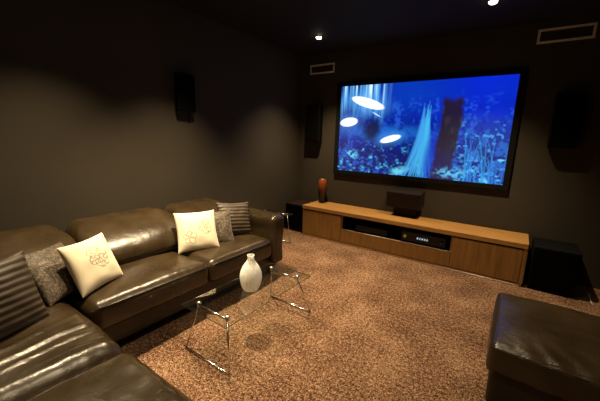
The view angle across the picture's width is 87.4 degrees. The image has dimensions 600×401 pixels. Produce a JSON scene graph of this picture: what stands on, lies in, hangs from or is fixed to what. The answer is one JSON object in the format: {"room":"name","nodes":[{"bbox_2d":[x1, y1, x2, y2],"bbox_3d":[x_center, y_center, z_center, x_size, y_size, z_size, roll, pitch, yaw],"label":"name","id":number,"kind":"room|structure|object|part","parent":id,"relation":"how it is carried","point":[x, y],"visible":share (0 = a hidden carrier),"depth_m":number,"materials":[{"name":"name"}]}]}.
{"room":"home theater","nodes":[
{"label":"home theater","id":0,"kind":"room"},
{"bbox_2d":[0,0,302,231],"bbox_3d":[-1.426,-0.559,3.071,0.120,2.600,5.040,10,14,34],"label":"wall","id":1,"kind":"structure","parent":0,"point":[91,125],"depth_m":2.79,"materials":[{"name":"brown paint"}]},
{"bbox_2d":[174,72,195,122],"bbox_3d":[-1.157,-1.026,3.166,0.086,0.475,0.195,10,14,34],"label":"wall speaker","id":2,"kind":"object","parent":1,"relation":"attached to","point":[184,83],"visible":1,"depth_m":3.11,"materials":[{"name":"black plastic"}]},
{"bbox_2d":[179,73,195,111],"bbox_3d":[-1.124,-1.075,3.134,0.010,0.349,0.179,10,14,34],"label":"grille","id":3,"kind":"object","parent":2,"relation":"attached to","point":[186,81],"depth_m":3.12,"materials":[{"name":"black fabric"}]},
{"bbox_2d":[116,227,599,400],"bbox_3d":[0.113,1.030,2.261,3.980,0.100,5.040,10,14,34],"label":"floor","id":4,"kind":"structure","parent":0,"point":[378,326],"depth_m":2.30,"materials":[{"name":"carpet"}]},
{"bbox_2d":[0,198,283,400],"bbox_3d":[-0.875,0.637,1.957,2.320,0.726,2.929,10,14,34],"label":"sectional sofa","id":5,"kind":"object","parent":4,"relation":"on","point":[73,353],"visible":0.7,"depth_m":2.00,"materials":[{"name":"leather"}]},
{"bbox_2d":[0,251,49,340],"bbox_3d":[-1.425,0.473,1.461,0.177,0.357,0.383,5,12,16],"label":"throw pillow","id":6,"kind":"object","parent":5,"relation":"on","point":[22,306],"visible":0.98,"depth_m":1.51,"materials":[{"name":"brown fabric"}]},
{"bbox_2d":[0,225,76,259],"bbox_3d":[-1.947,0.441,1.825,0.547,0.358,1.105,10,14,34],"label":"cushion","id":7,"kind":"object","parent":5,"relation":"on","point":[31,239],"depth_m":2.08,"materials":[{"name":"leather"}]},
{"bbox_2d":[25,242,77,306],"bbox_3d":[-1.475,0.429,1.894,0.222,0.286,0.355,2,11,3],"label":"throw pillow","id":8,"kind":"object","parent":5,"relation":"on","point":[53,281],"visible":0.56,"depth_m":1.81,"materials":[{"name":"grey fabric"}]},
{"bbox_2d":[0,295,122,400],"bbox_3d":[-1.578,0.737,1.454,1.220,0.232,0.960,10,14,34],"label":"seat cushion","id":9,"kind":"object","parent":5,"relation":"on","point":[65,344],"depth_m":1.40,"materials":[{"name":"leather"}]},
{"bbox_2d":[57,232,122,297],"bbox_3d":[-1.313,0.397,1.991,0.179,0.295,0.328,4,11,10],"label":"throw pillow","id":10,"kind":"object","parent":5,"relation":"on","point":[91,263],"visible":1,"depth_m":1.92,"materials":[{"name":"beige fabric"}]},
{"bbox_2d":[28,353,192,400],"bbox_3d":[-0.743,0.882,0.888,0.846,0.210,0.956,10,14,34],"label":"seat cushion","id":11,"kind":"object","parent":5,"relation":"on","point":[121,377],"depth_m":1.22,"materials":[{"name":"leather"}]},
{"bbox_2d":[65,207,177,264],"bbox_3d":[-1.396,0.303,2.602,0.548,0.354,0.800,10,14,34],"label":"cushion","id":12,"kind":"object","parent":5,"relation":"on","point":[136,235],"depth_m":2.48,"materials":[{"name":"leather"}]},
{"bbox_2d":[62,251,207,330],"bbox_3d":[-1.241,0.577,2.330,0.762,0.219,0.857,10,14,34],"label":"seat cushion","id":13,"kind":"object","parent":5,"relation":"on","point":[148,282],"depth_m":2.10,"materials":[{"name":"leather"}]},
{"bbox_2d":[164,198,220,215],"bbox_3d":[-0.986,0.201,3.182,0.546,0.353,0.615,10,14,34],"label":"cushion","id":14,"kind":"object","parent":5,"relation":"on","point":[203,204],"depth_m":3.12,"materials":[{"name":"leather"}]},
{"bbox_2d":[173,210,219,253],"bbox_3d":[-0.891,0.262,2.714,0.353,0.309,0.193,-5,13,-32],"label":"throw pillow","id":15,"kind":"object","parent":5,"relation":"on","point":[195,231],"visible":0.98,"depth_m":2.66,"materials":[{"name":"beige fabric"}]},
{"bbox_2d":[194,210,233,241],"bbox_3d":[-0.787,0.254,2.904,0.330,0.283,0.190,-4,13,-27],"label":"throw pillow","id":16,"kind":"object","parent":5,"relation":"on","point":[224,232],"visible":0.46,"depth_m":2.90,"materials":[{"name":"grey fabric"}]},
{"bbox_2d":[175,234,270,281],"bbox_3d":[-0.781,0.463,2.978,0.762,0.217,0.787,10,14,34],"label":"seat cushion","id":17,"kind":"object","parent":5,"relation":"on","point":[227,259],"depth_m":2.70,"materials":[{"name":"leather"}]},
{"bbox_2d":[216,202,251,234],"bbox_3d":[-0.649,0.182,3.104,0.359,0.332,0.174,-6,13,-33],"label":"throw pillow","id":18,"kind":"object","parent":5,"relation":"on","point":[239,212],"visible":0.76,"depth_m":3.08,"materials":[{"name":"brown fabric"}]},
{"bbox_3d":[-0.594,0.323,3.403,0.974,0.501,0.183,10,14,34],"label":"armrest","id":19,"kind":"part","parent":5,"relation":"part of","materials":[{"name":"leather"}]},
{"bbox_2d":[185,266,310,376],"bbox_3d":[-0.336,0.784,2.289,0.425,0.343,0.900,10,14,34],"label":"coffee table","id":20,"kind":"object","parent":4,"relation":"on","point":[226,317],"visible":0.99,"depth_m":2.03,"materials":[{"name":"silver glass"}]},
{"bbox_3d":[-0.706,0.825,2.060,0.103,0.305,0.012,1,11,-2],"label":"leg","id":21,"kind":"part","parent":20,"relation":"part of","materials":[{"name":"silver metal"}]},
{"bbox_3d":[-0.587,1.006,1.973,0.424,0.016,0.016,10,14,34],"label":"frame","id":22,"kind":"part","parent":20,"relation":"part of","materials":[{"name":"silver metal"}]},
{"bbox_3d":[-0.427,0.872,1.870,0.012,0.305,0.103,-2,12,-18],"label":"leg","id":23,"kind":"part","parent":20,"relation":"part of","materials":[{"name":"silver metal"}]},
{"bbox_2d":[240,254,261,291],"bbox_3d":[-0.346,0.505,2.207,0.156,0.258,0.156,10,14,34],"label":"vase","id":24,"kind":"object","parent":20,"relation":"on","point":[250,273],"visible":1,"depth_m":2.16,"materials":[{"name":"white ceramic"}]},
{"bbox_3d":[-0.249,0.711,2.704,0.012,0.306,0.129,1,11,-4],"label":"leg","id":25,"kind":"part","parent":20,"relation":"part of","materials":[{"name":"clear glass"}]},
{"bbox_3d":[-0.088,0.881,2.678,0.424,0.016,0.016,10,14,34],"label":"frame","id":26,"kind":"part","parent":20,"relation":"part of","materials":[{"name":"silver metal"}]},
{"bbox_3d":[0.030,0.758,2.515,0.129,0.306,0.012,-1,12,-16],"label":"leg","id":27,"kind":"part","parent":20,"relation":"part of","materials":[{"name":"silver metal"}]},
{"bbox_2d":[261,208,290,242],"bbox_3d":[-0.468,0.381,4.094,0.480,0.415,0.600,10,14,34],"label":"side table","id":28,"kind":"object","parent":4,"relation":"on","point":[283,214],"visible":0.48,"depth_m":4.21,"materials":[{"name":"silver glass"}]},
{"bbox_3d":[-0.462,0.191,4.056,0.480,0.006,0.600,10,14,34],"label":"glass","id":29,"kind":"part","parent":28,"relation":"part of","materials":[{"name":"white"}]},
{"bbox_2d":[286,199,311,231],"bbox_3d":[0.007,0.234,4.901,0.320,0.420,0.360,10,14,34],"label":"subwoofer","id":30,"kind":"object","parent":4,"relation":"on","point":[295,220],"visible":0.62,"depth_m":4.75,"materials":[{"name":"black wood"}]},
{"bbox_2d":[286,203,302,230],"bbox_3d":[-0.092,0.250,4.759,0.304,0.378,0.011,10,14,34],"label":"grille","id":31,"kind":"object","parent":30,"relation":"attached to","point":[295,220],"depth_m":4.74,"materials":[{"name":"black fabric"}]},
{"bbox_2d":[302,200,528,286],"bbox_3d":[1.256,0.434,4.023,2.678,0.450,0.453,10,14,34],"label":"media cabinet","id":32,"kind":"object","parent":4,"relation":"on","point":[498,255],"visible":0.99,"depth_m":3.63,"materials":[{"name":"brown wood"}]},
{"bbox_3d":[0.298,0.340,4.423,0.618,0.346,0.022,10,14,34],"label":"door","id":33,"kind":"part","parent":32,"relation":"part of","materials":[{"name":"brown wood"}]},
{"bbox_2d":[318,178,326,202],"bbox_3d":[0.336,-0.147,4.707,0.138,0.362,0.138,10,14,34],"label":"vase","id":34,"kind":"object","parent":32,"relation":"on","point":[322,184],"visible":1,"depth_m":4.65,"materials":[{"name":"orange ceramic"}]},
{"bbox_2d":[356,220,395,235],"bbox_3d":[0.999,0.367,4.157,0.430,0.085,0.336,10,14,34],"label":"receiver","id":35,"kind":"object","parent":32,"relation":"in","point":[373,227],"visible":1,"depth_m":4.08,"materials":[{"name":"metal"}]},
{"bbox_3d":[0.912,0.384,4.034,0.426,0.071,0.006,10,14,34],"label":"panel","id":36,"kind":"part","parent":35,"relation":"part of","materials":[{"name":"black plastic"}]},
{"bbox_3d":[1.112,0.563,3.886,1.364,0.170,0.022,10,14,34],"label":"drawer","id":37,"kind":"part","parent":32,"relation":"part of","materials":[{"name":"brown wood"}]},
{"bbox_2d":[386,187,424,217],"bbox_3d":[1.337,0.034,4.006,0.430,0.344,0.223,10,14,34],"label":"speaker","id":38,"kind":"object","parent":32,"relation":"on","point":[405,202],"visible":1,"depth_m":3.94},
{"bbox_2d":[387,192,419,209],"bbox_3d":[1.284,0.003,3.921,0.410,0.184,0.033,10,14,34],"label":"grille","id":39,"kind":"object","parent":38,"relation":"attached to","point":[406,200],"depth_m":3.90,"materials":[{"name":"brown fabric"}]},
{"bbox_2d":[401,227,450,247],"bbox_3d":[1.524,0.436,3.797,0.500,0.125,0.336,10,14,34],"label":"receiver","id":40,"kind":"object","parent":32,"relation":"in","point":[409,234],"visible":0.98,"depth_m":3.68,"materials":[{"name":"black metal"}]},
{"bbox_3d":[1.939,0.615,3.309,0.638,0.346,0.022,10,14,34],"label":"door","id":41,"kind":"part","parent":32,"relation":"part of","materials":[{"name":"brown wood"}]},
{"bbox_2d":[485,293,599,400],"bbox_3d":[1.468,0.913,1.720,0.759,0.426,0.754,10,14,34],"label":"ottoman","id":42,"kind":"object","parent":4,"relation":"on","point":[537,350],"visible":1,"depth_m":1.58,"materials":[{"name":"leather"}]},
{"bbox_2d":[527,237,582,296],"bbox_3d":[2.525,0.656,3.143,0.360,0.440,0.400,10,14,34],"label":"subwoofer","id":43,"kind":"object","parent":4,"relation":"on","point":[553,265],"visible":1,"depth_m":2.99,"materials":[{"name":"black fabric"}]},
{"bbox_2d":[583,287,592,304],"bbox_3d":[2.760,0.909,3.002,0.023,0.012,0.421,9,13,33],"label":"cable","id":44,"kind":"object","parent":4,"relation":"on","point":[583,287],"visible":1,"depth_m":2.98,"materials":[{"name":"black plastic"}]},
{"bbox_2d":[164,0,599,55],"bbox_3d":[0.199,-1.617,1.733,3.980,0.100,5.040,10,14,34],"label":"ceiling","id":45,"kind":"structure","parent":0,"point":[293,26],"depth_m":3.12,"materials":[{"name":"black paint"}]},
{"bbox_2d":[487,0,499,4],"bbox_3d":[1.656,-1.698,2.692,0.096,0.024,0.096,10,14,34],"label":"recessed light","id":46,"kind":"object","parent":45,"relation":"in","point":[491,2],"visible":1,"depth_m":2.68,"materials":[{"name":"beige"}]},
{"bbox_2d":[298,14,599,288],"bbox_3d":[1.564,-0.645,3.984,3.740,2.600,0.120,10,14,34],"label":"wall","id":47,"kind":"structure","parent":0,"point":[553,193],"depth_m":3.38,"materials":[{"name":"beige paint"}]},
{"bbox_2d":[306,105,322,140],"bbox_3d":[0.218,-1.152,4.695,0.225,0.520,0.126,10,14,34],"label":"wall speaker","id":48,"kind":"object","parent":47,"relation":"attached to","point":[314,112],"visible":1,"depth_m":4.63,"materials":[{"name":"black plastic"}]},
{"bbox_2d":[310,63,334,74],"bbox_3d":[0.322,-1.911,4.556,0.410,0.130,0.014,10,14,34],"label":"air vent","id":49,"kind":"object","parent":47,"relation":"in","point":[329,67],"visible":1,"depth_m":4.55,"materials":[{"name":"white metal"}]},
{"bbox_2d":[333,67,528,190],"bbox_3d":[1.419,-0.885,3.944,2.193,1.288,0.038,10,14,34],"label":"projection screen","id":50,"kind":"object","parent":47,"relation":"attached to","point":[459,128],"visible":1,"depth_m":3.80,"materials":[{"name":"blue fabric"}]},
{"bbox_2d":[547,91,586,148],"bbox_3d":[2.599,-0.781,3.067,0.220,0.530,0.136,10,14,34],"label":"wall speaker","id":51,"kind":"object","parent":47,"relation":"attached to","point":[568,109],"visible":1,"depth_m":3.01,"materials":[{"name":"black plastic"}]},
{"bbox_2d":[536,22,597,44],"bbox_3d":[2.562,-1.607,3.023,0.440,0.135,0.014,10,14,34],"label":"air vent","id":52,"kind":"object","parent":47,"relation":"in","point":[588,30],"visible":1,"depth_m":3.02,"materials":[{"name":"white metal"}]}
]}

